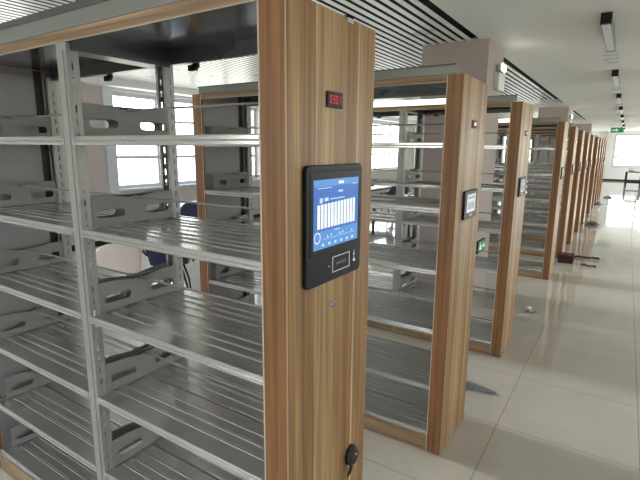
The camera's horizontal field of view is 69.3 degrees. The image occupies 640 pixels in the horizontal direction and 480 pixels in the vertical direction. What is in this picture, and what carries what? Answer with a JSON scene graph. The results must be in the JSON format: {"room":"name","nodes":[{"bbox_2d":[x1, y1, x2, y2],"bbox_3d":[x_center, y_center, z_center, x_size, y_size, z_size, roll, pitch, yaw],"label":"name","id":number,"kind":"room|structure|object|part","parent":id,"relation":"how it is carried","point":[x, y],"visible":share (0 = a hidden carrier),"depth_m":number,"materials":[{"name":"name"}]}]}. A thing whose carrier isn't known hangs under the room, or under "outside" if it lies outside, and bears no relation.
{"room":"library stacks","nodes":[
{"label":"library stacks","id":0,"kind":"room"},
{"bbox_2d":[55,81,414,245],"bbox_3d":[1.058,-2.959,16.357,0.300,3.120,39.000,8,13,32],"label":"wall","id":1,"kind":"structure","parent":0,"point":[96,154],"depth_m":8.49,"materials":[{"name":"paint"}]},
{"bbox_2d":[101,86,259,193],"bbox_3d":[-2.722,-2.167,10.303,0.040,1.950,4.420,8,13,32],"label":"trim","id":2,"kind":"structure","parent":1,"relation":"attached to","point":[106,92],"depth_m":8.65,"materials":[{"name":"paint"}]},
{"bbox_2d":[112,92,259,190],"bbox_3d":[-2.745,-2.157,10.357,0.195,1.830,4.180,8,13,32],"label":"window","id":3,"kind":"structure","parent":1,"relation":"in","point":[158,184],"depth_m":9.61,"materials":[{"name":"white metal"}]},
{"bbox_3d":[-2.734,-1.273,10.519,0.150,0.032,4.180,8,13,32],"label":"sill","id":4,"kind":"part","parent":3,"relation":"part of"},
{"bbox_2d":[19,68,416,123],"bbox_3d":[-2.167,-3.267,10.660,0.320,0.119,26.200,8,13,32],"label":"trim","id":5,"kind":"structure","parent":1,"relation":"attached to","point":[96,80],"depth_m":8.59,"materials":[{"name":"paint"}]},
{"bbox_2d":[71,187,413,250],"bbox_3d":[1.177,-1.460,16.566,0.012,0.100,39.000,8,13,32],"label":"baseboard","id":6,"kind":"structure","parent":1,"relation":"attached to","point":[97,243],"depth_m":8.70,"materials":[{"name":"black metal"}]},
{"bbox_2d":[372,122,398,170],"bbox_3d":[2.521,-3.679,18.287,0.195,1.830,4.100,8,13,32],"label":"window","id":7,"kind":"structure","parent":1,"relation":"in","point":[374,154],"depth_m":18.41,"materials":[{"name":"white metal"}]},
{"bbox_2d":[373,120,407,152],"bbox_3d":[2.545,-3.689,18.233,0.040,1.950,4.340,8,13,32],"label":"trim","id":8,"kind":"structure","parent":1,"relation":"attached to","point":[373,120],"depth_m":18.15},
{"bbox_2d":[413,125,416,168],"bbox_3d":[5.385,-4.510,22.510,0.040,1.950,4.340,8,13,32],"label":"trim","id":9,"kind":"structure","parent":1,"relation":"attached to","point":[415,125],"depth_m":20.82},
{"bbox_2d":[0,0,581,118],"bbox_3d":[3.818,-4.111,14.303,6.860,0.020,39.600,8,13,32],"label":"ceiling","id":10,"kind":"structure","parent":0,"point":[427,3],"depth_m":5.36,"materials":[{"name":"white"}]},
{"bbox_2d":[0,181,639,479],"bbox_3d":[7.159,-0.549,12.768,14.900,0.120,39.600,8,13,32],"label":"floor","id":11,"kind":"structure","parent":0,"point":[565,405],"depth_m":3.78,"materials":[{"name":"tile"}]},
{"bbox_2d":[96,244,140,313],"bbox_3d":[-2.176,0.406,5.041,0.451,0.851,0.500,-4,12,-23],"label":"shell chair","id":12,"kind":"object","parent":11,"relation":"on","point":[122,258],"visible":0.51,"depth_m":4.79,"materials":[{"name":"white plastic"}]},
{"bbox_2d":[142,249,193,288],"bbox_3d":[-1.773,0.318,5.508,0.606,0.851,0.500,-2,11,-13],"label":"shell chair","id":13,"kind":"object","parent":11,"relation":"on","point":[155,258],"visible":0.32,"depth_m":5.29,"materials":[{"name":"blue fabric"}]},
{"bbox_3d":[-2.022,0.203,5.394,0.072,0.237,0.404,-3,12,-16],"label":"armrest","id":14,"kind":"part","parent":13,"relation":"part of","materials":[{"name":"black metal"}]},
{"bbox_3d":[-1.575,0.540,5.440,0.142,0.445,0.027,8,13,33],"label":"leg","id":15,"kind":"part","parent":13,"relation":"part of","materials":[{"name":"black metal"}]},
{"bbox_3d":[-1.649,0.478,5.750,0.101,0.444,0.112,-2,11,-13],"label":"leg","id":16,"kind":"part","parent":13,"relation":"part of","materials":[{"name":"black metal"}]},
{"bbox_2d":[0,0,375,479],"bbox_3d":[-0.836,0.258,2.098,2.158,2.302,0.514,8,13,32],"label":"bookshelf","id":17,"kind":"object","parent":11,"relation":"on","point":[275,389],"visible":1,"depth_m":1.77,"materials":[{"name":"metal"}]},
{"bbox_3d":[-1.706,0.180,2.654,0.091,2.225,0.491,8,13,32],"label":"panel","id":18,"kind":"part","parent":17,"relation":"part of","materials":[{"name":"metal"}]},
{"bbox_3d":[-1.522,0.172,2.797,0.055,2.187,0.049,8,13,32],"label":"post","id":19,"kind":"part","parent":17,"relation":"part of","materials":[{"name":"metal"}]},
{"bbox_3d":[-1.263,0.920,2.502,0.972,0.033,0.483,8,13,32],"label":"shelf","id":20,"kind":"part","parent":17,"relation":"part of","materials":[{"name":"metal"}]},
{"bbox_3d":[-1.265,1.214,2.560,0.972,0.033,0.483,8,13,32],"label":"shelf","id":21,"kind":"part","parent":17,"relation":"part of","materials":[{"name":"metal"}]},
{"bbox_3d":[-1.257,0.224,2.364,0.972,0.033,0.483,8,13,32],"label":"shelf","id":22,"kind":"part","parent":17,"relation":"part of","materials":[{"name":"metal"}]},
{"bbox_3d":[-1.252,-0.473,2.227,0.972,0.033,0.483,8,13,32],"label":"shelf","id":23,"kind":"part","parent":17,"relation":"part of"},
{"bbox_3d":[-1.254,-0.125,2.295,0.972,0.033,0.483,8,13,32],"label":"shelf","id":24,"kind":"part","parent":17,"relation":"part of","materials":[{"name":"metal"}]},
{"bbox_3d":[-0.942,0.352,1.913,0.066,2.187,0.049,8,13,32],"label":"post","id":25,"kind":"part","parent":17,"relation":"part of","materials":[{"name":"metal"}]},
{"bbox_3d":[-1.260,0.572,2.433,0.972,0.033,0.483,8,13,32],"label":"shelf","id":26,"kind":"part","parent":17,"relation":"part of","materials":[{"name":"metal"}]},
{"bbox_3d":[-0.843,-0.765,1.899,1.950,0.065,0.481,8,13,32],"label":"head rail","id":27,"kind":"part","parent":17,"relation":"part of","materials":[{"name":"metal"}]},
{"bbox_3d":[-0.411,-0.360,1.690,0.902,0.033,0.483,8,13,32],"label":"shelf","id":28,"kind":"part","parent":17,"relation":"part of","materials":[{"name":"metal"}]},
{"bbox_3d":[-0.703,0.282,2.273,0.066,2.187,0.049,8,13,32],"label":"post","id":29,"kind":"part","parent":17,"relation":"part of","materials":[{"name":"metal"}]},
{"bbox_3d":[-0.414,-0.012,1.759,0.902,0.033,0.483,8,13,32],"label":"shelf","id":30,"kind":"part","parent":17,"relation":"part of","materials":[{"name":"metal"}]},
{"bbox_3d":[-0.422,1.033,1.965,0.902,0.033,0.483,8,13,32],"label":"shelf","id":31,"kind":"part","parent":17,"relation":"part of","materials":[{"name":"metal"}]},
{"bbox_3d":[-0.416,0.336,1.827,0.902,0.033,0.483,8,13,32],"label":"shelf","id":32,"kind":"part","parent":17,"relation":"part of","materials":[{"name":"metal"}]},
{"bbox_3d":[-0.419,0.685,1.896,0.902,0.033,0.483,8,13,32],"label":"shelf","id":33,"kind":"part","parent":17,"relation":"part of","materials":[{"name":"metal"}]},
{"bbox_3d":[0.003,0.421,1.565,0.091,2.200,0.491,8,13,32],"label":"panel","id":34,"kind":"part","parent":17,"relation":"part of","materials":[{"name":"laminate"}]},
{"bbox_2d":[345,444,358,476],"bbox_3d":[0.121,0.814,1.723,0.028,0.110,0.072,8,13,32],"label":"key","id":35,"kind":"object","parent":17,"relation":"attached to","point":[351,450],"depth_m":1.71,"materials":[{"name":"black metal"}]},
{"bbox_2d":[180,203,197,217],"bbox_3d":[-2.251,-0.220,8.210,0.606,0.851,0.500,-1,11,-9],"label":"shell chair","id":36,"kind":"object","parent":11,"relation":"on","point":[190,210],"visible":0.12,"depth_m":8.35,"materials":[{"name":"plastic"}]},
{"bbox_2d":[192,63,488,454],"bbox_3d":[0.028,0.049,3.318,2.035,2.253,0.514,8,13,32],"label":"bookshelf","id":37,"kind":"object","parent":11,"relation":"on","point":[415,396],"visible":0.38,"depth_m":2.92,"materials":[{"name":"laminate"}]},
{"bbox_3d":[-0.789,-0.035,3.838,0.091,2.203,0.491,8,13,32],"label":"panel","id":38,"kind":"part","parent":37,"relation":"part of","materials":[{"name":"laminate"}]},
{"bbox_3d":[-0.381,-0.705,3.438,0.862,0.033,0.483,8,13,32],"label":"shelf","id":39,"kind":"part","parent":37,"relation":"part of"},
{"bbox_3d":[-0.384,-0.357,3.507,0.862,0.033,0.483,8,13,32],"label":"shelf","id":40,"kind":"part","parent":37,"relation":"part of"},
{"bbox_3d":[-0.390,0.340,3.645,0.862,0.033,0.483,8,13,32],"label":"shelf","id":41,"kind":"part","parent":37,"relation":"part of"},
{"bbox_3d":[-0.606,-0.043,3.981,0.055,2.165,0.049,8,13,32],"label":"post","id":42,"kind":"part","parent":37,"relation":"part of","materials":[{"name":"metal"}]},
{"bbox_3d":[0.028,-0.981,3.114,1.840,0.053,0.481,8,13,32],"label":"head rail","id":43,"kind":"part","parent":37,"relation":"part of","materials":[{"name":"metal"}]},
{"bbox_3d":[0.400,1.089,3.264,0.902,0.033,0.483,8,13,32],"label":"shelf","id":44,"kind":"part","parent":37,"relation":"part of","materials":[{"name":"metal"}]},
{"bbox_3d":[0.402,0.795,3.206,0.902,0.033,0.483,8,13,32],"label":"shelf","id":45,"kind":"part","parent":37,"relation":"part of","materials":[{"name":"metal"}]},
{"bbox_3d":[0.405,0.446,3.137,0.902,0.033,0.483,8,13,32],"label":"shelf","id":46,"kind":"part","parent":37,"relation":"part of","materials":[{"name":"metal"}]},
{"bbox_3d":[0.408,0.098,3.069,0.902,0.033,0.483,8,13,32],"label":"shelf","id":47,"kind":"part","parent":37,"relation":"part of","materials":[{"name":"metal"}]},
{"bbox_3d":[0.411,-0.250,3.000,0.902,0.033,0.483,8,13,32],"label":"shelf","id":48,"kind":"part","parent":37,"relation":"part of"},
{"bbox_3d":[0.414,-0.598,2.931,0.902,0.033,0.483,8,13,32],"label":"shelf","id":49,"kind":"part","parent":37,"relation":"part of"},
{"bbox_3d":[0.827,0.183,2.807,0.091,2.200,0.491,8,13,32],"label":"panel","id":50,"kind":"part","parent":37,"relation":"part of","materials":[{"name":"laminate"}]},
{"bbox_2d":[371,185,392,210],"bbox_3d":[1.400,-1.170,13.434,0.900,0.748,1.800,8,13,32],"label":"table","id":51,"kind":"object","parent":11,"relation":"on","point":[375,187],"visible":0.08,"depth_m":13.16,"materials":[{"name":"white plastic"}]},
{"bbox_2d":[375,186,395,212],"bbox_3d":[1.792,-1.063,12.647,0.500,0.851,0.606,8,13,32],"label":"shell chair","id":52,"kind":"object","parent":11,"relation":"on","point":[392,191],"visible":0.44,"depth_m":12.43,"materials":[{"name":"blue fabric"}]},
{"bbox_2d":[372,194,412,238],"bbox_3d":[1.931,-0.544,10.284,0.900,0.748,1.800,8,13,32],"label":"table","id":53,"kind":"object","parent":11,"relation":"on","point":[406,195],"visible":0.13,"depth_m":9.80,"materials":[{"name":"white plastic"}]},
{"bbox_3d":[1.132,-0.421,9.805,0.040,0.680,0.040,8,13,32],"label":"leg","id":54,"kind":"part","parent":53,"relation":"part of","materials":[{"name":"black metal"}]},
{"bbox_3d":[1.802,-0.331,9.377,0.040,0.680,0.040,8,13,32],"label":"leg","id":55,"kind":"part","parent":53,"relation":"part of","materials":[{"name":"black metal"}]},
{"bbox_2d":[367,95,533,356],"bbox_3d":[0.895,-0.202,4.622,2.035,2.253,0.569,8,13,32],"label":"bookshelf","id":56,"kind":"object","parent":11,"relation":"on","point":[487,338],"visible":0.56,"depth_m":4.24,"materials":[{"name":"laminate"}]},
{"bbox_3d":[0.494,-0.263,4.903,0.862,0.033,0.483,8,13,32],"label":"shelf","id":57,"kind":"part","parent":56,"relation":"part of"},
{"bbox_3d":[0.497,-0.612,4.834,0.862,0.033,0.483,8,13,32],"label":"shelf","id":58,"kind":"part","parent":56,"relation":"part of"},
{"bbox_3d":[0.489,0.433,5.040,0.862,0.033,0.483,8,13,32],"label":"shelf","id":59,"kind":"part","parent":56,"relation":"part of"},
{"bbox_3d":[0.763,-0.131,4.483,0.066,2.165,0.049,8,13,32],"label":"post","id":60,"kind":"part","parent":56,"relation":"part of","materials":[{"name":"metal"}]},
{"bbox_3d":[1.003,-0.200,4.844,0.066,2.165,0.049,8,13,32],"label":"post","id":61,"kind":"part","parent":56,"relation":"part of","materials":[{"name":"metal"}]},
{"bbox_3d":[0.909,-1.236,4.441,1.840,0.053,0.481,8,13,32],"label":"head rail","id":62,"kind":"part","parent":56,"relation":"part of","materials":[{"name":"metal"}]},
{"bbox_3d":[1.283,0.540,4.533,0.902,0.033,0.483,8,13,32],"label":"shelf","id":63,"kind":"part","parent":56,"relation":"part of","materials":[{"name":"metal"}]},
{"bbox_3d":[1.289,-0.157,4.395,0.902,0.033,0.483,8,13,32],"label":"shelf","id":64,"kind":"part","parent":56,"relation":"part of","materials":[{"name":"metal"}]},
{"bbox_3d":[1.292,-0.505,4.327,0.902,0.033,0.483,8,13,32],"label":"shelf","id":65,"kind":"part","parent":56,"relation":"part of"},
{"bbox_3d":[1.295,-0.853,4.258,0.902,0.033,0.483,8,13,32],"label":"shelf","id":66,"kind":"part","parent":56,"relation":"part of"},
{"bbox_3d":[1.286,0.192,4.464,0.902,0.033,0.483,8,13,32],"label":"shelf","id":67,"kind":"part","parent":56,"relation":"part of","materials":[{"name":"metal"}]},
{"bbox_3d":[1.281,0.834,4.591,0.902,0.033,0.483,8,13,32],"label":"shelf","id":68,"kind":"part","parent":56,"relation":"part of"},
{"bbox_3d":[1.708,-0.071,4.133,0.091,2.200,0.491,8,13,32],"label":"panel","id":69,"kind":"part","parent":56,"relation":"part of","materials":[{"name":"laminate"}]},
{"bbox_2d":[417,38,503,291],"bbox_3d":[1.696,-0.815,5.781,0.760,3.020,0.720,8,13,32],"label":"column","id":70,"kind":"structure","parent":11,"relation":"on","point":[478,58],"depth_m":5.46,"materials":[{"name":"paint"}]},
{"bbox_2d":[476,238,484,253],"bbox_3d":[1.944,0.071,5.616,0.032,0.150,0.340,8,13,32],"label":"exit sign","id":71,"kind":"object","parent":70,"relation":"attached to","point":[480,245],"visible":0.84,"depth_m":5.57,"materials":[{"name":"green plastic"}]},
{"bbox_2d":[494,63,505,91],"bbox_3d":[2.116,-1.907,5.438,0.066,0.302,0.300,8,13,32],"label":"emergency light","id":72,"kind":"object","parent":70,"relation":"attached to","point":[499,79],"visible":1,"depth_m":5.35,"materials":[{"name":"white plastic"}]},
{"bbox_2d":[466,380,495,393],"bbox_3d":[1.202,1.122,3.592,0.310,0.051,0.152,8,13,32],"label":"plastic film","id":73,"kind":"object","parent":11,"relation":"on","point":[469,385],"visible":0.68,"depth_m":3.57,"materials":[{"name":"plastic"}]},
{"bbox_2d":[488,117,568,279],"bbox_3d":[2.550,-0.680,7.114,2.035,2.253,0.569,8,13,32],"label":"bookshelf","id":74,"kind":"object","parent":11,"relation":"on","point":[531,269],"visible":0.27,"depth_m":6.58,"materials":[{"name":"laminate"}]},
{"bbox_3d":[2.936,0.356,7.083,0.902,0.033,0.483,8,13,32],"label":"shelf","id":75,"kind":"part","parent":74,"relation":"part of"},
{"bbox_3d":[2.939,0.062,7.025,0.902,0.033,0.483,8,13,32],"label":"shelf","id":76,"kind":"part","parent":74,"relation":"part of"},
{"bbox_3d":[2.942,-0.287,6.957,0.902,0.033,0.483,8,13,32],"label":"shelf","id":77,"kind":"part","parent":74,"relation":"part of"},
{"bbox_3d":[2.945,-0.635,6.888,0.902,0.033,0.483,8,13,32],"label":"shelf","id":78,"kind":"part","parent":74,"relation":"part of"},
{"bbox_3d":[2.947,-0.983,6.819,0.902,0.033,0.483,8,13,32],"label":"shelf","id":79,"kind":"part","parent":74,"relation":"part of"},
{"bbox_3d":[2.950,-1.331,6.750,0.902,0.033,0.483,8,13,32],"label":"shelf","id":80,"kind":"part","parent":74,"relation":"part of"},
{"bbox_3d":[2.564,-1.714,6.933,1.840,0.053,0.481,8,13,32],"label":"head rail","id":81,"kind":"part","parent":74,"relation":"part of","materials":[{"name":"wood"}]},
{"bbox_3d":[3.364,-0.550,6.626,0.091,2.200,0.491,8,13,32],"label":"panel","id":82,"kind":"part","parent":74,"relation":"part of","materials":[{"name":"laminate"}]},
{"bbox_2d":[488,123,578,257],"bbox_3d":[3.408,-0.928,8.406,2.035,2.253,0.569,8,13,32],"label":"bookshelf","id":83,"kind":"object","parent":11,"relation":"on","point":[573,130],"visible":0.3,"depth_m":7.91,"materials":[{"name":"laminate"}]},
{"bbox_3d":[3.005,-0.641,8.755,0.862,0.033,0.483,8,13,32],"label":"shelf","id":84,"kind":"part","parent":83,"relation":"part of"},
{"bbox_3d":[3.277,-0.857,8.267,0.066,2.165,0.049,8,13,32],"label":"post","id":85,"kind":"part","parent":83,"relation":"part of","materials":[{"name":"metal"}]},
{"bbox_3d":[3.422,-1.962,8.225,1.840,0.053,0.481,8,13,32],"label":"head rail","id":86,"kind":"part","parent":83,"relation":"part of","materials":[{"name":"metal"}]},
{"bbox_3d":[3.796,-0.186,8.317,0.902,0.033,0.483,8,13,32],"label":"shelf","id":87,"kind":"part","parent":83,"relation":"part of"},
{"bbox_3d":[3.799,-0.535,8.248,0.902,0.033,0.483,8,13,32],"label":"shelf","id":88,"kind":"part","parent":83,"relation":"part of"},
{"bbox_3d":[3.802,-0.883,8.179,0.902,0.033,0.483,8,13,32],"label":"shelf","id":89,"kind":"part","parent":83,"relation":"part of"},
{"bbox_3d":[3.805,-1.231,8.111,0.902,0.033,0.483,8,13,32],"label":"shelf","id":90,"kind":"part","parent":83,"relation":"part of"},
{"bbox_3d":[4.221,-0.798,7.917,0.091,2.200,0.491,8,13,32],"label":"panel","id":91,"kind":"part","parent":83,"relation":"part of","materials":[{"name":"laminate"}]},
{"bbox_2d":[489,127,584,243],"bbox_3d":[4.227,-1.165,9.640,2.035,2.253,0.569,8,13,32],"label":"bookshelf","id":92,"kind":"object","parent":11,"relation":"on","point":[581,133],"visible":0.2,"depth_m":9.15,"materials":[{"name":"laminate"}]},
{"bbox_3d":[4.241,-2.199,9.459,1.840,0.053,0.481,8,13,32],"label":"head rail","id":93,"kind":"part","parent":92,"relation":"part of","materials":[{"name":"metal"}]},
{"bbox_3d":[4.614,-0.129,9.609,0.902,0.033,0.483,8,13,32],"label":"shelf","id":94,"kind":"part","parent":92,"relation":"part of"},
{"bbox_3d":[4.616,-0.423,9.550,0.902,0.033,0.483,8,13,32],"label":"shelf","id":95,"kind":"part","parent":92,"relation":"part of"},
{"bbox_3d":[4.619,-0.771,9.482,0.902,0.033,0.483,8,13,32],"label":"shelf","id":96,"kind":"part","parent":92,"relation":"part of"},
{"bbox_3d":[4.622,-1.120,9.413,0.902,0.033,0.483,8,13,32],"label":"shelf","id":97,"kind":"part","parent":92,"relation":"part of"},
{"bbox_3d":[4.625,-1.468,9.344,0.902,0.033,0.483,8,13,32],"label":"shelf","id":98,"kind":"part","parent":92,"relation":"part of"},
{"bbox_3d":[5.041,-1.035,9.151,0.091,2.200,0.491,8,13,32],"label":"panel","id":99,"kind":"part","parent":92,"relation":"part of","materials":[{"name":"laminate"}]},
{"bbox_2d":[491,130,590,232],"bbox_3d":[5.101,-1.417,10.956,2.035,2.253,0.569,8,13,32],"label":"bookshelf","id":100,"kind":"object","parent":11,"relation":"on","point":[497,177],"visible":0.4,"depth_m":10.67,"materials":[{"name":"laminate"}]},
{"bbox_3d":[4.482,-1.513,11.642,0.055,2.165,0.049,8,13,32],"label":"post","id":101,"kind":"part","parent":100,"relation":"part of","materials":[{"name":"metal"}]},
{"bbox_3d":[4.701,-1.479,11.236,0.862,0.033,0.483,8,13,32],"label":"shelf","id":102,"kind":"part","parent":100,"relation":"part of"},
{"bbox_3d":[4.970,-1.346,10.817,0.066,2.165,0.049,8,13,32],"label":"post","id":103,"kind":"part","parent":100,"relation":"part of","materials":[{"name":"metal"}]},
{"bbox_3d":[5.210,-1.415,11.177,0.066,2.165,0.049,8,13,32],"label":"post","id":104,"kind":"part","parent":100,"relation":"part of","materials":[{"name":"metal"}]},
{"bbox_3d":[5.493,-1.024,10.798,0.902,0.033,0.483,8,13,32],"label":"shelf","id":105,"kind":"part","parent":100,"relation":"part of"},
{"bbox_3d":[5.496,-1.372,10.729,0.902,0.033,0.483,8,13,32],"label":"shelf","id":106,"kind":"part","parent":100,"relation":"part of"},
{"bbox_3d":[5.915,-1.287,10.467,0.091,2.200,0.491,8,13,32],"label":"panel","id":107,"kind":"part","parent":100,"relation":"part of","materials":[{"name":"laminate"}]},
{"bbox_2d":[535,107,571,208],"bbox_3d":[6.693,-2.295,13.484,0.760,3.020,0.720,8,13,32],"label":"column","id":108,"kind":"structure","parent":11,"relation":"on","point":[545,112],"depth_m":13.05,"materials":[{"name":"paint"}]},
{"bbox_2d":[523,133,594,222],"bbox_3d":[5.975,-1.670,12.272,2.035,2.253,0.569,8,13,32],"label":"bookshelf","id":109,"kind":"object","parent":11,"relation":"on","point":[592,137],"visible":0.17,"depth_m":11.90,"materials":[{"name":"laminate"}]},
{"bbox_3d":[5.844,-1.599,12.133,0.066,2.165,0.049,8,13,32],"label":"post","id":110,"kind":"part","parent":109,"relation":"part of","materials":[{"name":"metal"}]},
{"bbox_3d":[6.084,-1.668,12.493,0.066,2.165,0.049,8,13,32],"label":"post","id":111,"kind":"part","parent":109,"relation":"part of","materials":[{"name":"metal"}]},
{"bbox_3d":[6.789,-1.540,11.783,0.091,2.200,0.491,8,13,32],"label":"panel","id":112,"kind":"part","parent":109,"relation":"part of","materials":[{"name":"laminate"}]},
{"bbox_2d":[524,135,598,212],"bbox_3d":[7.259,-2.041,14.205,2.035,2.253,0.569,8,13,32],"label":"bookshelf","id":113,"kind":"object","parent":11,"relation":"on","point":[596,140],"visible":0.16,"depth_m":13.57,"materials":[{"name":"laminate"}]},
{"bbox_3d":[8.073,-1.911,13.716,0.091,2.200,0.491,8,13,32],"label":"panel","id":114,"kind":"part","parent":113,"relation":"part of","materials":[{"name":"laminate"}]},
{"bbox_2d":[527,137,601,207],"bbox_3d":[8.133,-2.294,15.521,2.035,2.253,0.569,8,13,32],"label":"bookshelf","id":115,"kind":"object","parent":11,"relation":"on","point":[600,139],"visible":0.03,"depth_m":14.95,"materials":[{"name":"laminate"}]},
{"bbox_3d":[7.331,-2.382,16.064,0.091,2.203,0.491,8,13,32],"label":"panel","id":116,"kind":"part","parent":115,"relation":"part of","materials":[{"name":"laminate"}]},
{"bbox_3d":[8.947,-2.164,15.032,0.091,2.200,0.491,8,13,32],"label":"panel","id":117,"kind":"part","parent":115,"relation":"part of","materials":[{"name":"laminate"}]},
{"bbox_2d":[557,252,574,263],"bbox_3d":[4.079,0.297,7.681,0.240,0.140,0.230,8,13,32],"label":"box","id":118,"kind":"object","parent":11,"relation":"on","point":[563,257],"visible":1,"depth_m":7.61,"materials":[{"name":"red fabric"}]},
{"bbox_2d":[573,124,592,132],"bbox_3d":[11.910,-3.802,21.339,0.760,3.020,0.720,8,13,32],"label":"column","id":119,"kind":"structure","parent":11,"relation":"on","point":[588,127],"depth_m":20.71,"materials":[{"name":"paint"}]},
{"bbox_2d":[566,138,603,201],"bbox_3d":[9.008,-2.546,16.837,2.035,2.253,0.569,8,13,32],"label":"bookshelf","id":120,"kind":"object","parent":11,"relation":"on","point":[602,143],"visible":0.02,"depth_m":16.17,"materials":[{"name":"laminate"}]},
{"bbox_3d":[9.821,-2.416,16.348,0.091,2.200,0.491,8,13,32],"label":"panel","id":121,"kind":"part","parent":120,"relation":"part of","materials":[{"name":"laminate"}]},
{"bbox_2d":[575,255,599,259],"bbox_3d":[4.556,0.299,7.914,0.384,0.055,0.081,6,13,27],"label":"rope","id":122,"kind":"object","parent":11,"relation":"on","point":[579,256],"visible":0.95,"depth_m":7.88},
{"bbox_2d":[585,221,598,225],"bbox_3d":[6.829,-0.431,11.618,0.302,0.090,0.554,8,13,32],"label":"rag","id":123,"kind":"object","parent":11,"relation":"on","point":[593,223],"visible":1,"depth_m":11.44,"materials":[{"name":"fabric"}]},
{"bbox_2d":[597,140,605,198],"bbox_3d":[9.882,-2.799,18.153,2.035,2.253,0.569,8,13,32],"label":"bookshelf","id":124,"kind":"object","parent":11,"relation":"on","point":[604,140],"visible":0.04,"depth_m":17.50,"materials":[{"name":"laminate"}]},
{"bbox_2d":[599,141,606,195],"bbox_3d":[10.756,-3.052,19.469,2.035,2.253,0.569,8,13,32],"label":"bookshelf","id":125,"kind":"object","parent":11,"relation":"on","point":[606,141],"visible":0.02,"depth_m":18.81,"materials":[{"name":"laminate"}]},
{"bbox_2d":[624,171,639,186],"bbox_3d":[16.446,-3.203,24.326,0.760,0.760,0.740,8,13,32],"label":"work table","id":126,"kind":"object","parent":11,"relation":"on","point":[626,172],"visible":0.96,"depth_m":24.17,"materials":[{"name":"black metal"}]},
{"bbox_3d":[15.995,-3.170,24.243,0.100,0.720,0.100,8,13,32],"label":"leg","id":127,"kind":"part","parent":126,"relation":"part of","materials":[{"name":"black metal"}]},
{"bbox_2d":[628,168,639,171],"bbox_3d":[16.433,-3.666,24.264,0.564,0.172,0.494,1,11,2],"label":"plastic bag","id":128,"kind":"object","parent":126,"relation":"on","point":[631,169],"visible":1,"depth_m":24.10,"materials":[{"name":"plastic"}]},
{"bbox_2d":[105,0,639,130],"bbox_3d":[7.184,-3.610,12.163,14.900,0.120,39.600,8,13,32],"label":"ceiling","id":129,"kind":"structure","parent":0,"point":[559,44],"depth_m":5.34,"materials":[{"name":"paint"}]},
{"bbox_2d":[0,0,559,103],"bbox_3d":[-1.544,-2.359,5.770,6.158,0.002,18.550,8,13,32],"label":"ceiling slats","id":130,"kind":"structure","parent":129,"relation":"attached to","point":[416,2],"depth_m":5.24,"materials":[{"name":"metal"}]},
{"bbox_2d":[391,111,583,120],"bbox_3d":[6.391,-4.652,17.718,6.158,0.002,4.800,8,13,32],"label":"ceiling slats","id":131,"kind":"structure","parent":129,"relation":"attached to","point":[571,111],"depth_m":16.88,"materials":[{"name":"metal"}]},
{"bbox_2d":[600,12,615,51],"bbox_3d":[2.882,-2.049,4.622,0.086,0.091,1.412,8,13,32],"label":"linear light","id":132,"kind":"object","parent":129,"relation":"attached to","point":[606,21],"visible":1,"depth_m":4.33,"materials":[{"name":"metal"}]},
{"bbox_2d":[602,24,613,51],"bbox_3d":[2.893,-2.011,4.646,0.068,0.004,1.340,8,13,32],"label":"diffuser","id":133,"kind":"object","parent":132,"relation":"attached to","point":[607,29],"depth_m":4.55,"materials":[{"name":"plastic"}]},
{"bbox_2d":[602,51,619,64],"bbox_3d":[3.791,-2.354,6.027,0.180,0.022,0.900,8,13,32],"label":"ceiling vent","id":134,"kind":"object","parent":129,"relation":"in","point":[608,57],"visible":1,"depth_m":5.96,"materials":[{"name":"metal"}]},
{"bbox_2d":[611,69,619,86],"bbox_3d":[4.767,-2.593,7.460,0.086,0.091,1.412,8,13,32],"label":"linear light","id":135,"kind":"object","parent":129,"relation":"attached to","point":[615,75],"visible":1,"depth_m":7.13,"materials":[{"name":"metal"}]},
{"bbox_2d":[612,76,618,86],"bbox_3d":[4.778,-2.556,7.484,0.068,0.004,1.340,8,13,32],"label":"diffuser","id":136,"kind":"object","parent":135,"relation":"attached to","point":[615,79],"depth_m":7.40,"materials":[{"name":"plastic"}]},
{"bbox_2d":[610,85,621,90],"bbox_3d":[5.675,-2.898,8.865,0.180,0.022,0.900,8,13,32],"label":"ceiling vent","id":137,"kind":"object","parent":129,"relation":"in","point":[613,88],"visible":0.98,"depth_m":8.84,"materials":[{"name":"metal"}]},
{"bbox_2d":[611,127,623,132],"bbox_3d":[14.523,-5.411,22.625,0.540,0.320,0.042,8,13,32],"label":"exit sign","id":138,"kind":"object","parent":129,"relation":"hanging from","point":[618,129],"visible":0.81,"depth_m":22.61,"materials":[{"name":"green"}]},
{"bbox_2d":[616,93,621,103],"bbox_3d":[6.652,-3.138,10.297,0.086,0.091,1.412,8,13,32],"label":"linear light","id":139,"kind":"object","parent":129,"relation":"attached to","point":[619,95],"visible":1,"depth_m":9.89,"materials":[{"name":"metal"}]},
{"bbox_2d":[500,131,639,179],"bbox_3d":[17.907,-5.241,28.617,14.300,3.120,0.300,8,13,32],"label":"wall","id":140,"kind":"structure","parent":0,"point":[609,172],"depth_m":28.43,"materials":[{"name":"paint"}]},
{"bbox_2d":[501,136,530,162],"bbox_3d":[14.665,-5.905,30.506,5.200,2.000,0.195,8,13,32],"label":"window","id":141,"kind":"structure","parent":140,"relation":"in","point":[503,154],"depth_m":31.88,"materials":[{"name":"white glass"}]},
{"bbox_2d":[500,175,638,181],"bbox_3d":[17.810,-3.740,28.780,14.300,0.110,0.012,8,13,32],"label":"baseboard","id":142,"kind":"structure","parent":140,"relation":"attached to","point":[500,175],"depth_m":28.50,"materials":[{"name":"black metal"}]},
{"bbox_2d":[611,134,639,167],"bbox_3d":[19.850,-5.210,27.196,4.620,2.000,0.195,8,13,32],"label":"window","id":143,"kind":"structure","parent":140,"relation":"in","point":[616,135],"depth_m":28.21,"materials":[{"name":"white metal"}]},
{"bbox_2d":[603,131,607,140],"bbox_3d":[17.447,-5.180,28.600,0.200,3.000,0.250,8,13,32],"label":"wall pier","id":144,"kind":"object","parent":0,"point":[605,132],"visible":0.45,"depth_m":28.26,"materials":[{"name":"paint"}]}
]}

